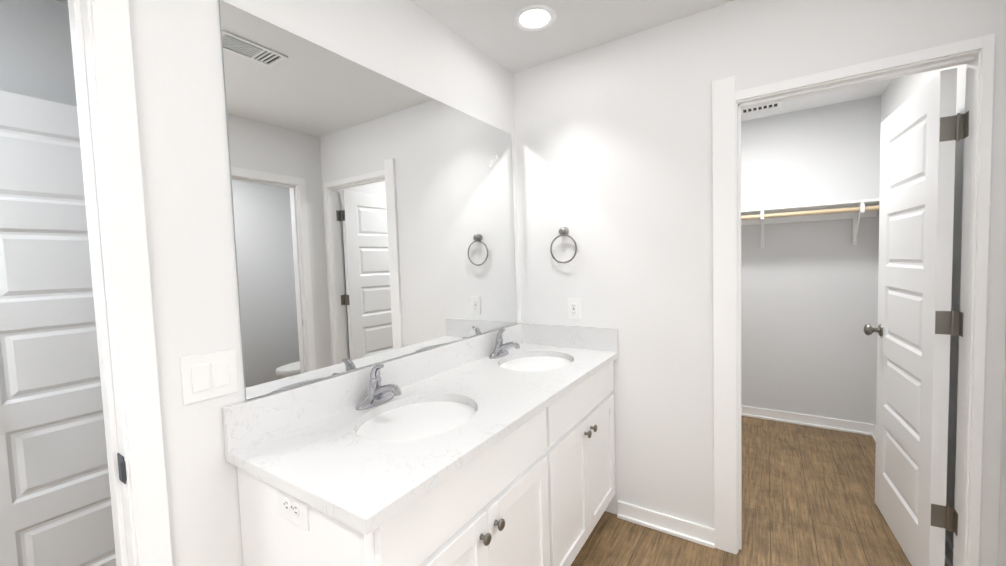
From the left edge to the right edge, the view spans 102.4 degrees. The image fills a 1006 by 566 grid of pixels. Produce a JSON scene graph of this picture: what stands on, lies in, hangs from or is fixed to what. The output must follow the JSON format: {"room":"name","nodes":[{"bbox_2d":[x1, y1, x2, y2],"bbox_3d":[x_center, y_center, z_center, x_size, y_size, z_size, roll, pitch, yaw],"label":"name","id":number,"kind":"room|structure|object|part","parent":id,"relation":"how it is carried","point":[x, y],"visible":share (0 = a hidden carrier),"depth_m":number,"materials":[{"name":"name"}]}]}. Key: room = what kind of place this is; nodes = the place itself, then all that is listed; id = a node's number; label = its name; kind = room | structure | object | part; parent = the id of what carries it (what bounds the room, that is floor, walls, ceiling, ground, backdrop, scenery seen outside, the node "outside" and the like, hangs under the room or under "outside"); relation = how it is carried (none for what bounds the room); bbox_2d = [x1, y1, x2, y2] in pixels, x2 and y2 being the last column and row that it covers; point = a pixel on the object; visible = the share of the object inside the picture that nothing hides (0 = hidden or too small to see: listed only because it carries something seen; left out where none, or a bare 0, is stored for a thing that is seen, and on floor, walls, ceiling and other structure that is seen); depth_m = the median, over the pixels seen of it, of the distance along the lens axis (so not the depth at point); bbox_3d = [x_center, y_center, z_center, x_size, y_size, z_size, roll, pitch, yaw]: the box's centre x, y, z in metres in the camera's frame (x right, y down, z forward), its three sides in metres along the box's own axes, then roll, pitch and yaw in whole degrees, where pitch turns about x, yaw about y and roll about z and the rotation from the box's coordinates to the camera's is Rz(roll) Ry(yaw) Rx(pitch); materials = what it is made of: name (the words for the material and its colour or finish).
{"room":"bathroom","nodes":[
{"label":"bathroom","id":0,"kind":"room"},
{"bbox_2d":[0,0,76,105],"bbox_3d":[-1.289,0.056,2.487,0.120,2.480,5.180,0,4,33],"label":"wall","id":1,"kind":"structure","parent":0,"point":[36,58],"depth_m":1.56,"materials":[{"name":"paint"}]},
{"bbox_2d":[0,90,116,565],"bbox_3d":[-1.616,0.328,1.654,0.171,2.030,0.790,0,4,33],"label":"hall door","id":2,"kind":"structure","parent":1,"relation":"in","point":[55,504],"depth_m":1.51,"materials":[{"name":"paint"}]},
{"bbox_2d":[128,0,520,565],"bbox_3d":[-0.345,0.057,1.874,0.140,2.480,5.180,0,4,33],"label":"wall","id":3,"kind":"structure","parent":0,"point":[179,90],"depth_m":1.07,"materials":[{"name":"paint"}]},
{"bbox_2d":[68,0,172,565],"bbox_3d":[-1.141,0.332,0.651,0.174,2.112,0.889,0,4,33],"label":"trim","id":4,"kind":"structure","parent":3,"relation":"attached to","point":[100,31],"depth_m":0.93,"materials":[{"name":"paint"}]},
{"bbox_2d":[117,453,126,483],"bbox_3d":[-0.891,0.434,0.943,0.048,0.066,0.008,0,4,33],"label":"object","id":5,"kind":"structure","parent":4,"relation":"attached to","point":[122,470],"depth_m":0.93,"materials":[{"name":"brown metal"}]},
{"bbox_2d":[180,348,237,404],"bbox_3d":[-0.775,0.246,1.074,0.010,0.122,0.126,0,4,33],"label":"switch plate","id":6,"kind":"object","parent":3,"relation":"attached to","point":[206,376],"visible":1,"depth_m":1.07,"materials":[{"name":"white plastic"}]},
{"bbox_2d":[218,0,516,399],"bbox_3d":[-0.342,-0.262,1.742,0.006,1.098,1.491,0,4,33],"label":"wall mirror","id":7,"kind":"object","parent":3,"relation":"attached to","point":[374,216],"depth_m":1.43,"materials":[{"name":"white mirror"}]},
{"bbox_2d":[489,154,497,166],"bbox_3d":[-0.052,-0.659,2.182,0.001,0.084,0.097,0,4,33],"label":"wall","id":8,"kind":"structure","parent":7,"relation":"attached to","point":[494,159],"depth_m":2.18,"materials":[{"name":"white paint"}]},
{"bbox_2d":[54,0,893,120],"bbox_3d":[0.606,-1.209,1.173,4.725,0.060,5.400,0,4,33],"label":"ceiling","id":9,"kind":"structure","parent":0,"point":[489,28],"depth_m":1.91,"materials":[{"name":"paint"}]},
{"bbox_2d":[513,5,555,30],"bbox_3d":[0.144,-1.195,1.833,0.196,0.006,0.196,0,4,33],"label":"recessed light","id":10,"kind":"object","parent":9,"relation":"in","point":[533,18],"visible":1,"depth_m":1.82,"materials":[{"name":"paint"}]},
{"bbox_2d":[741,101,781,114],"bbox_3d":[1.936,-1.318,3.049,0.272,0.008,0.130,0,4,33],"label":"ceiling vent","id":11,"kind":"object","parent":9,"relation":"in","point":[778,104],"visible":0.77,"depth_m":3.04,"materials":[{"name":"paint"}]},
{"bbox_2d":[571,416,946,565],"bbox_3d":[0.689,1.326,1.307,4.725,0.060,5.400,0,4,33],"label":"floor","id":12,"kind":"structure","parent":0,"point":[808,495],"depth_m":2.11,"materials":[{"name":"brown wood"}]},
{"bbox_2d":[237,355,618,565],"bbox_3d":[-0.056,0.870,1.644,0.592,0.864,1.582,0,4,33],"label":"bathroom vanity","id":13,"kind":"object","parent":12,"relation":"on","point":[494,448],"depth_m":1.20,"materials":[{"name":"paint"}]},
{"bbox_2d":[277,488,308,530],"bbox_3d":[-0.506,0.537,0.972,0.126,0.080,0.007,0,4,33],"label":"outlet","id":14,"kind":"object","parent":13,"relation":"attached to","point":[291,510],"depth_m":0.97,"materials":[{"name":"white plastic"}]},
{"bbox_2d":[225,343,617,538],"bbox_3d":[-0.076,0.424,1.615,0.589,0.030,1.600,0,4,33],"label":"countertop","id":15,"kind":"structure","parent":13,"relation":"on","point":[352,479],"depth_m":1.10,"materials":[{"name":"white stone"}]},
{"bbox_2d":[350,362,405,410],"bbox_3d":[-0.417,0.357,1.418,0.158,0.146,0.156,0,4,33],"label":"faucet","id":16,"kind":"object","parent":15,"relation":"on","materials":[{"name":"silver metal"}]},
{"bbox_2d":[342,391,489,450],"bbox_3d":[-0.272,0.538,1.337,0.395,0.180,0.464,0,4,33],"label":"sink","id":17,"kind":"object","parent":15,"relation":"in","point":[425,416],"depth_m":1.36,"materials":[{"name":"white ceramic"}]},
{"bbox_2d":[486,327,521,358],"bbox_3d":[0.020,0.308,2.089,0.158,0.146,0.156,0,4,33],"label":"faucet","id":18,"kind":"object","parent":15,"relation":"on","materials":[{"name":"silver metal"}]},
{"bbox_2d":[494,351,577,374],"bbox_3d":[0.167,0.489,2.006,0.395,0.180,0.460,0,4,33],"label":"sink","id":19,"kind":"object","parent":15,"relation":"in","point":[531,360],"depth_m":2.07,"materials":[{"name":"white ceramic"}]},
{"bbox_2d":[513,0,1005,565],"bbox_3d":[0.935,0.012,1.946,1.927,2.480,0.100,0,4,33],"label":"wall","id":20,"kind":"structure","parent":0,"point":[613,142],"depth_m":1.97,"materials":[{"name":"paint"}]},
{"bbox_2d":[550,227,576,262],"bbox_3d":[0.333,-0.209,2.235,0.161,0.203,0.044,0,4,33],"label":"towel ring","id":21,"kind":"object","parent":20,"relation":"attached to","point":[563,231],"visible":0.98,"depth_m":2.22,"materials":[{"name":"silver metal"}]},
{"bbox_3d":[0.331,-0.284,2.231,0.052,0.052,0.044,0,4,33],"label":"post","id":22,"kind":"part","parent":21,"relation":"part of","materials":[{"name":"silver metal"}]},
{"bbox_2d":[568,298,579,319],"bbox_3d":[0.393,0.144,2.244,0.072,0.116,0.007,0,4,33],"label":"outlet","id":23,"kind":"object","parent":20,"relation":"attached to","point":[573,302],"visible":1,"depth_m":2.24,"materials":[{"name":"white plastic"}]},
{"bbox_2d":[617,500,713,548],"bbox_3d":[0.807,1.210,2.043,0.462,0.085,0.027,0,4,33],"label":"baseboard","id":24,"kind":"structure","parent":20,"relation":"attached to","point":[677,527],"depth_m":2.01,"materials":[{"name":"paint"}]},
{"bbox_2d":[712,33,994,565],"bbox_3d":[1.355,0.173,1.685,0.842,2.158,0.134,0,4,33],"label":"trim","id":25,"kind":"structure","parent":20,"relation":"attached to","point":[976,55],"depth_m":1.53,"materials":[{"name":"paint"}]},
{"bbox_2d":[864,68,959,565],"bbox_3d":[1.845,0.205,1.843,0.180,2.030,0.702,0,3,30],"label":"closet door","id":26,"kind":"structure","parent":20,"relation":"in","point":[920,134],"depth_m":1.71,"materials":[{"name":"paint"}]},
{"bbox_3d":[1.990,0.246,2.097,0.180,0.064,0.064,0,3,30],"label":"knob","id":27,"kind":"part","parent":26,"relation":"part of","materials":[{"name":"silver metal"}]},
{"bbox_2d":[949,111,968,536],"bbox_3d":[1.693,0.170,1.503,0.013,1.574,0.036,0,4,33],"label":"hinge","id":28,"kind":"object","parent":26,"relation":"attached to","point":[959,316],"depth_m":1.51,"materials":[{"name":"silver metal"}]},
{"bbox_2d":[741,96,880,423],"bbox_3d":[1.947,-0.106,3.538,2.167,2.480,0.120,0,4,33],"label":"wall","id":29,"kind":"structure","parent":0,"point":[809,300],"depth_m":3.16,"materials":[{"name":"grey paint"}]},
{"bbox_2d":[741,405,875,435],"bbox_3d":[1.963,1.094,3.529,1.927,0.085,0.027,0,4,33],"label":"baseboard","id":30,"kind":"structure","parent":29,"relation":"attached to","point":[820,422],"depth_m":3.22,"materials":[{"name":"paint"}]},
{"bbox_2d":[741,198,879,247],"bbox_3d":[1.836,-0.427,3.331,1.895,0.300,0.306,0,4,33],"label":"closet shelf","id":31,"kind":"object","parent":29,"relation":"attached to","point":[858,209],"visible":0.46,"depth_m":3.01,"materials":[{"name":"paint"}]},
{"bbox_3d":[1.762,-0.506,3.216,1.887,0.032,0.032,0,4,33],"label":"rod","id":32,"kind":"part","parent":31,"relation":"part of","materials":[{"name":"brown wood"}]},
{"bbox_2d":[876,64,1005,565],"bbox_3d":[1.371,0.060,0.758,0.100,2.480,5.180,0,4,33],"label":"wall","id":33,"kind":"structure","parent":0,"point":[898,92],"depth_m":1.75,"materials":[{"name":"paint"}]},
{"bbox_2d":[870,424,952,565],"bbox_3d":[2.271,1.151,2.261,0.027,0.085,1.740,0,4,33],"label":"baseboard","id":34,"kind":"structure","parent":33,"relation":"attached to","point":[948,545],"depth_m":1.79,"materials":[{"name":"paint"}]}
]}

